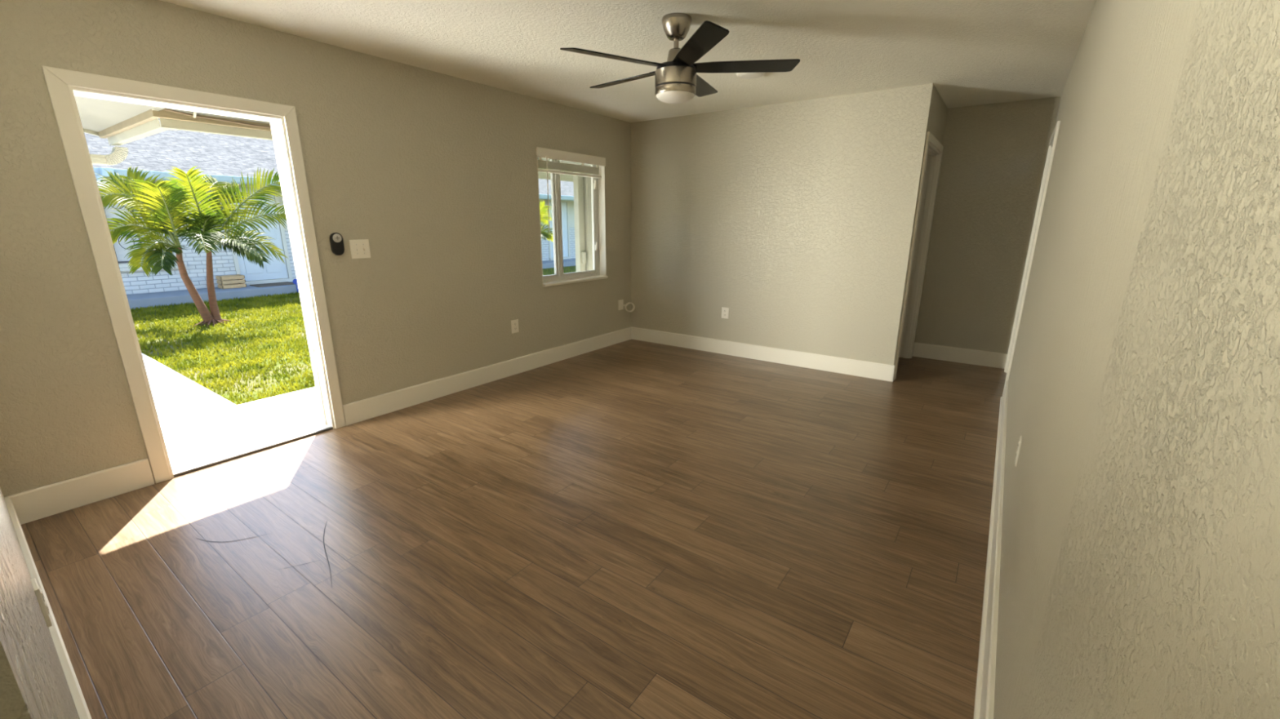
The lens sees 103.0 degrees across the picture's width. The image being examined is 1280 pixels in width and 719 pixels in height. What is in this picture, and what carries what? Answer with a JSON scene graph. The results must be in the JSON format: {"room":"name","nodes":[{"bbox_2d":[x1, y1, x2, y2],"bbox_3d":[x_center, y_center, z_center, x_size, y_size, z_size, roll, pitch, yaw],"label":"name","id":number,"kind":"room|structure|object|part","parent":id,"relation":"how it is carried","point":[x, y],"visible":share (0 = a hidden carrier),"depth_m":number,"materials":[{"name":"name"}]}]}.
{"room":"empty living room","nodes":[
{"label":"empty living room","id":0,"kind":"room"},
{"bbox_2d":[0,488,79,718],"bbox_3d":[-1.929,-0.009,0.664,3.350,2.440,1.213,11,18,34],"label":"wall","id":1,"kind":"structure","parent":0,"point":[33,684],"depth_m":0.35,"materials":[{"name":"beige paint"}]},
{"bbox_2d":[30,577,52,627],"bbox_3d":[-1.669,0.678,1.421,0.078,0.122,0.013,11,18,34],"label":"wall outlet","id":2,"kind":"object","parent":1,"relation":"attached to","point":[39,595],"visible":0.95,"depth_m":1.40,"materials":[{"name":"white plastic"}]},
{"bbox_2d":[39,588,44,601],"bbox_3d":[-1.666,0.656,1.420,0.033,0.028,0.003,11,18,34],"label":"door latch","id":3,"kind":"object","parent":2,"relation":"attached to","point":[42,593],"depth_m":1.41,"materials":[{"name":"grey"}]},
{"bbox_2d":[4,496,91,718],"bbox_3d":[-1.583,0.968,1.440,3.350,0.150,0.018,11,19,34],"label":"baseboard","id":4,"kind":"structure","parent":1,"relation":"attached to","point":[82,710],"depth_m":1.57,"materials":[{"name":"white paint"}]},
{"bbox_2d":[0,0,631,497],"bbox_3d":[-1.881,-0.818,3.644,0.150,2.440,10.500,11,18,34],"label":"wall","id":5,"kind":"structure","parent":0,"point":[437,171],"depth_m":3.31,"materials":[{"name":"paint"}]},
{"bbox_2d":[4,457,154,524],"bbox_3d":[-2.806,0.661,2.555,0.016,0.150,0.528,11,18,34],"label":"baseboard","id":6,"kind":"structure","parent":5,"relation":"attached to","point":[45,501],"depth_m":2.55,"materials":[{"name":"white paint"}]},
{"bbox_2d":[41,66,345,483],"bbox_3d":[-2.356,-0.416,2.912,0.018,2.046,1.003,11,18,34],"label":"trim","id":7,"kind":"structure","parent":5,"relation":"attached to","point":[57,80],"depth_m":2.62,"materials":[{"name":"white paint"}]},
{"bbox_2d":[171,423,330,473],"bbox_3d":[-2.456,0.564,3.249,0.180,0.056,0.843,11,18,34],"label":"threshold","id":8,"kind":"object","parent":5,"relation":"attached to","point":[219,456],"depth_m":3.18,"materials":[{"name":"silver metal"}]},
{"bbox_2d":[173,426,333,477],"bbox_3d":[-2.369,0.561,3.184,0.018,0.016,0.843,11,18,34],"label":"trim","id":9,"kind":"structure","parent":5,"relation":"attached to","point":[233,457],"depth_m":3.13,"materials":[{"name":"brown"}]},
{"bbox_2d":[74,95,591,182],"bbox_3d":[-0.420,-2.964,7.176,2.080,0.918,15.940,11,18,34],"label":"porch roof","id":10,"kind":"structure","parent":5,"relation":"attached to","point":[103,118],"depth_m":3.33,"materials":[{"name":"beige paint"}]},
{"bbox_2d":[89,117,272,165],"bbox_3d":[-4.037,-1.323,2.840,1.390,0.247,5.150,11,18,34],"label":"rain gutter","id":11,"kind":"object","parent":10,"relation":"attached to","point":[118,154],"visible":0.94,"depth_m":3.47,"materials":[{"name":"beige paint"}]},
{"bbox_2d":[163,108,271,128],"bbox_3d":[-2.479,-1.671,3.626,0.063,0.076,1.381,11,18,34],"label":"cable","id":12,"kind":"object","parent":10,"relation":"attached to","point":[194,115],"visible":0.6,"depth_m":3.28,"materials":[{"name":"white plastic"}]},
{"bbox_2d":[329,232,344,255],"bbox_3d":[-1.988,-0.758,3.345,0.030,0.146,0.074,11,18,34],"label":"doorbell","id":13,"kind":"object","parent":5,"relation":"attached to","point":[336,241],"visible":1,"depth_m":3.33,"materials":[{"name":"black plastic"}]},
{"bbox_2d":[349,239,370,258],"bbox_3d":[-1.905,-0.754,3.474,0.023,0.126,0.128,11,18,34],"label":"light switch","id":14,"kind":"object","parent":5,"relation":"attached to","point":[359,248],"visible":1,"depth_m":3.47,"materials":[{"name":"white plastic"}]},
{"bbox_2d":[342,326,631,426],"bbox_3d":[-1.083,0.033,4.893,0.016,0.150,3.393,11,18,34],"label":"baseboard","id":15,"kind":"structure","parent":5,"relation":"attached to","point":[357,411],"depth_m":4.36,"materials":[{"name":"white paint"}]},
{"bbox_2d":[511,319,519,333],"bbox_3d":[-1.153,-0.307,4.704,0.010,0.122,0.082,11,18,34],"label":"wall outlet","id":16,"kind":"object","parent":5,"relation":"attached to","point":[514,323],"visible":1,"depth_m":4.70,"materials":[{"name":"white plastic"}]},
{"bbox_2d":[536,146,608,287],"bbox_3d":[-0.704,-1.421,5.166,0.171,1.258,0.967,11,18,34],"label":"window","id":17,"kind":"structure","parent":5,"relation":"in","point":[598,272],"depth_m":5.40,"materials":[{"name":"white metal"}]},
{"bbox_3d":[-0.919,-1.375,4.955,0.030,1.145,0.255,11,18,34],"label":"sash","id":18,"kind":"part","parent":17,"relation":"part of","materials":[{"name":"white metal"}]},
{"bbox_2d":[536,146,605,232],"bbox_3d":[-0.657,-1.649,5.054,0.072,0.745,0.966,11,18,34],"label":"window blind","id":19,"kind":"object","parent":17,"relation":"attached to","point":[541,153],"visible":1,"depth_m":4.91,"materials":[{"name":"white plastic"}]},
{"bbox_3d":[-0.678,-1.819,4.989,0.054,0.020,0.885,11,18,34],"label":"rail","id":20,"kind":"part","parent":19,"relation":"part of","materials":[{"name":"white plastic"}]},
{"bbox_3d":[-0.704,-0.827,5.325,0.166,0.028,0.965,11,18,34],"label":"sill","id":21,"kind":"part","parent":17,"relation":"part of","materials":[{"name":"white paint"}]},
{"bbox_3d":[-0.654,-1.472,5.315,0.030,1.145,0.540,11,18,34],"label":"sash","id":22,"kind":"part","parent":17,"relation":"part of","materials":[{"name":"white metal"}]},
{"bbox_2d":[617,299,635,311],"bbox_3d":[-0.164,-0.631,6.001,0.219,0.153,0.050,-8,17,-27],"label":"cable plate","id":23,"kind":"object","parent":5,"relation":"attached to","point":[620,303],"visible":1,"depth_m":5.98,"materials":[{"name":"white plastic"}]},
{"bbox_3d":[-0.224,-0.641,5.966,0.011,0.117,0.090,11,18,34],"label":"plate","id":24,"kind":"part","parent":23,"relation":"part of","materials":[{"name":"white plastic"}]},
{"bbox_2d":[20,339,1006,718],"bbox_3d":[0.152,0.803,2.582,5.150,0.121,10.500,11,18,34],"label":"floor","id":25,"kind":"structure","parent":0,"point":[630,529],"depth_m":2.19,"materials":[{"name":"wood"}]},
{"bbox_2d":[160,0,1095,122],"bbox_3d":[0.161,-1.667,1.911,5.150,0.120,10.500,11,18,34],"label":"ceiling","id":26,"kind":"structure","parent":0,"point":[973,52],"depth_m":3.05,"materials":[{"name":"white paint"}]},
{"bbox_2d":[560,12,799,103],"bbox_3d":[0.190,-1.636,2.814,1.240,0.412,1.247,11,18,34],"label":"ceiling fan","id":27,"kind":"object","parent":26,"relation":"hanging from","point":[677,81],"visible":1,"depth_m":2.71,"materials":[{"name":"silver metal"}]},
{"bbox_3d":[-0.121,-1.544,2.603,0.571,0.030,0.126,-8,17,-29],"label":"blade","id":28,"kind":"part","parent":27,"relation":"part of","materials":[{"name":"black wood"}]},
{"bbox_3d":[-0.083,-1.658,3.021,0.571,0.030,0.126,13,20,40],"label":"blade","id":29,"kind":"part","parent":27,"relation":"part of","materials":[{"name":"black wood"}]},
{"bbox_3d":[0.280,-1.499,2.439,0.126,0.030,0.571,-3,16,-12],"label":"blade","id":30,"kind":"part","parent":27,"relation":"part of","materials":[{"name":"black wood"}]},
{"bbox_3d":[0.340,-1.682,3.116,0.126,0.030,0.571,7,17,23],"label":"blade","id":31,"kind":"part","parent":27,"relation":"part of","materials":[{"name":"black wood"}]},
{"bbox_3d":[0.565,-1.584,2.757,0.571,0.030,0.126,2,15,6],"label":"blade","id":32,"kind":"part","parent":27,"relation":"part of","materials":[{"name":"black wood"}]},
{"bbox_2d":[736,72,765,79],"bbox_3d":[0.810,-2.077,3.712,0.212,0.030,0.212,11,18,34],"label":"recessed light","id":33,"kind":"object","parent":26,"relation":"in","point":[741,75],"visible":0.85,"depth_m":3.69,"materials":[{"name":"white glass"}]},
{"bbox_2d":[631,83,934,365],"bbox_3d":[1.122,-1.218,5.157,2.928,2.440,0.110,11,18,34],"label":"wall","id":34,"kind":"structure","parent":0,"point":[796,219],"depth_m":4.89,"materials":[{"name":"paint"}]},
{"bbox_2d":[721,306,728,319],"bbox_3d":[0.908,-0.496,5.435,0.082,0.118,0.010,11,18,34],"label":"wall outlet","id":35,"kind":"object","parent":34,"relation":"attached to","point":[725,311],"visible":1,"depth_m":5.43,"materials":[{"name":"white plastic"}]},
{"bbox_2d":[631,327,893,382],"bbox_3d":[1.089,-0.099,5.403,2.914,0.150,0.016,11,18,34],"label":"baseboard","id":36,"kind":"structure","parent":34,"relation":"attached to","point":[876,371],"depth_m":5.22,"materials":[{"name":"white paint"}]},
{"bbox_2d":[891,364,895,382],"bbox_3d":[2.290,0.123,4.601,0.012,0.150,0.052,11,18,34],"label":"baseboard","id":37,"kind":"structure","parent":34,"relation":"attached to","point":[894,366],"depth_m":4.59,"materials":[{"name":"white paint"}]},
{"bbox_2d":[928,86,947,145],"bbox_3d":[2.933,-1.243,5.270,0.110,2.440,2.180,11,18,34],"label":"wall","id":38,"kind":"structure","parent":0,"point":[939,108],"depth_m":4.45,"materials":[{"name":"paint"}]},
{"bbox_2d":[893,131,943,380],"bbox_3d":[2.608,-0.929,4.768,0.018,2.096,1.012,11,18,34],"label":"trim","id":39,"kind":"structure","parent":38,"relation":"attached to","point":[931,139],"depth_m":4.51,"materials":[{"name":"white paint"}]},
{"bbox_2d":[898,142,939,358],"bbox_3d":[2.557,-0.907,4.811,0.116,2.030,0.880,11,18,34],"label":"door","id":40,"kind":"structure","parent":38,"relation":"attached to","point":[933,155],"depth_m":5.11,"materials":[{"name":"white paint"}]},
{"bbox_2d":[914,96,1061,353],"bbox_3d":[3.307,-1.164,4.984,0.844,2.440,0.110,11,18,34],"label":"wall","id":41,"kind":"structure","parent":0,"point":[994,155],"depth_m":4.89,"materials":[{"name":"paint"}]},
{"bbox_2d":[912,342,1007,368],"bbox_3d":[3.267,-0.045,5.234,0.844,0.150,0.016,11,18,34],"label":"baseboard","id":42,"kind":"structure","parent":41,"relation":"attached to","point":[992,359],"depth_m":5.21,"materials":[{"name":"white paint"}]},
{"bbox_2d":[993,0,1279,718],"bbox_3d":[1.299,-0.215,1.463,0.110,2.440,10.500,11,18,34],"label":"wall","id":43,"kind":"structure","parent":0,"point":[1140,579],"depth_m":0.59,"materials":[{"name":"paint"}]},
{"bbox_2d":[973,380,1008,718],"bbox_3d":[0.634,1.103,0.970,0.016,0.150,8.115,11,18,34],"label":"baseboard","id":44,"kind":"structure","parent":43,"relation":"attached to","point":[987,702],"depth_m":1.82,"materials":[{"name":"white paint"}]},
{"bbox_2d":[1014,435,1022,466],"bbox_3d":[1.505,0.363,2.027,0.008,0.115,0.058,11,18,34],"label":"wall outlet","id":45,"kind":"object","parent":43,"relation":"attached to","point":[1020,438],"visible":0.99,"depth_m":2.01,"materials":[{"name":"white plastic"}]},
{"bbox_2d":[1005,142,1053,373],"bbox_3d":[3.326,-0.758,4.272,0.116,2.030,0.840,11,18,34],"label":"door","id":46,"kind":"structure","parent":43,"relation":"attached to","point":[1052,142],"depth_m":4.60,"materials":[{"name":"white paint"}]},
{"bbox_2d":[1002,120,1060,395],"bbox_3d":[3.275,-0.800,4.298,0.018,2.096,0.972,11,18,34],"label":"trim","id":47,"kind":"structure","parent":43,"relation":"attached to","point":[1053,139],"depth_m":4.03,"materials":[{"name":"white paint"}]},
{"label":"outside","id":48,"kind":"structure","parent":0,"visible":0},
{"bbox_2d":[129,265,576,404],"bbox_3d":[-11.764,-2.626,15.585,29.840,0.190,40.000,11,18,34],"label":"ground","id":49,"kind":"structure","parent":48,"point":[571,268],"depth_m":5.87,"materials":[{"name":"green plant"}]},
{"bbox_2d":[96,165,287,327],"bbox_3d":[-6.165,-1.612,7.303,2.305,2.303,1.872,-2,15,-6],"label":"palm tree","id":50,"kind":"object","parent":49,"relation":"on","point":[159,206],"visible":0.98,"depth_m":6.99,"materials":[{"name":"green plant"}]},
{"bbox_2d":[293,279,297,292],"bbox_3d":[-7.204,-1.521,10.693,0.024,0.350,0.120,11,18,34],"label":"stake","id":51,"kind":"object","parent":49,"relation":"on","point":[295,281],"visible":0.77,"depth_m":10.66,"materials":[{"name":"blue plastic"}]},
{"bbox_2d":[84,118,575,309],"bbox_3d":[-8.348,-4.962,14.982,7.800,4.958,28.000,11,18,34],"label":"neighbouring house","id":52,"kind":"structure","parent":49,"relation":"on","point":[222,157],"depth_m":10.31,"materials":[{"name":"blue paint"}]},
{"bbox_2d":[95,176,109,192],"bbox_3d":[-8.691,-2.827,8.235,0.196,0.250,0.196,11,18,34],"label":"window","id":53,"kind":"structure","parent":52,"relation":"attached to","point":[97,177],"depth_m":8.17,"materials":[{"name":"white plastic"}]},
{"bbox_3d":[-8.691,-2.808,8.240,0.196,0.210,0.196,11,18,34],"label":"globe","id":54,"kind":"part","parent":53,"relation":"part of","materials":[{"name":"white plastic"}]},
{"bbox_3d":[-9.562,-2.385,8.868,0.006,1.440,1.980,11,18,34],"label":"blind panel","id":55,"kind":"part","parent":52,"relation":"part of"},
{"bbox_2d":[215,274,246,288],"bbox_3d":[-8.296,-1.583,10.337,0.280,0.250,0.400,11,18,34],"label":"wooden crate","id":56,"kind":"object","parent":52,"relation":"on","point":[226,282],"visible":1,"depth_m":10.27,"materials":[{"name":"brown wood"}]},
{"bbox_3d":[-8.142,-2.647,10.840,0.080,2.040,1.020,11,18,34],"label":"door frame","id":57,"kind":"part","parent":52,"relation":"part of","materials":[{"name":"beige paint"}]},
{"bbox_3d":[-8.146,-2.651,10.841,0.050,1.888,0.872,11,18,34],"label":"door","id":58,"kind":"part","parent":52,"relation":"part of","materials":[{"name":"grey wood"}]},
{"bbox_3d":[-8.129,-1.691,11.087,0.120,0.085,1.020,11,18,34],"label":"door sill","id":59,"kind":"part","parent":52,"relation":"part of","materials":[{"name":"beige paint"}]},
{"bbox_2d":[249,281,293,287],"bbox_3d":[-7.801,-1.603,10.856,0.500,0.018,0.720,11,18,34],"label":"doormat","id":60,"kind":"object","parent":52,"relation":"on","point":[263,285],"visible":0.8,"depth_m":10.77,"materials":[{"name":"grey"}]},
{"bbox_3d":[-2.878,-4.569,17.985,0.080,2.040,1.040,11,18,34],"label":"door frame","id":61,"kind":"part","parent":52,"relation":"part of","materials":[{"name":"beige paint"}]},
{"bbox_3d":[-2.882,-4.573,17.986,0.050,1.888,0.892,11,18,34],"label":"door","id":62,"kind":"part","parent":52,"relation":"part of","materials":[{"name":"grey"}]},
{"bbox_3d":[-2.865,-3.612,18.232,0.120,0.085,1.040,11,18,34],"label":"door sill","id":63,"kind":"part","parent":52,"relation":"part of","materials":[{"name":"beige paint"}]},
{"bbox_2d":[539,200,553,246],"bbox_3d":[-2.914,-2.697,11.847,2.028,2.027,1.647,2,15,5],"label":"palm tree","id":64,"kind":"object","parent":49,"relation":"on","point":[544,234],"visible":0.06,"depth_m":12.03,"materials":[{"name":"green plant"}]},
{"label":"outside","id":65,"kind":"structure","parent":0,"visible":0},
{"bbox_2d":[141,352,322,466],"bbox_3d":[-3.621,-0.843,8.795,8.450,0.120,22.000,11,18,34],"label":"walkway","id":66,"kind":"structure","parent":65,"point":[197,423],"depth_m":3.87,"materials":[{"name":"concrete"}]},
{"bbox_2d":[573,172,592,271],"bbox_3d":[-0.735,-1.505,6.745,0.240,2.250,0.340,11,18,34],"label":"porch column","id":67,"kind":"structure","parent":66,"relation":"on","point":[581,184],"depth_m":6.60,"materials":[{"name":"beige paint"}]}
]}

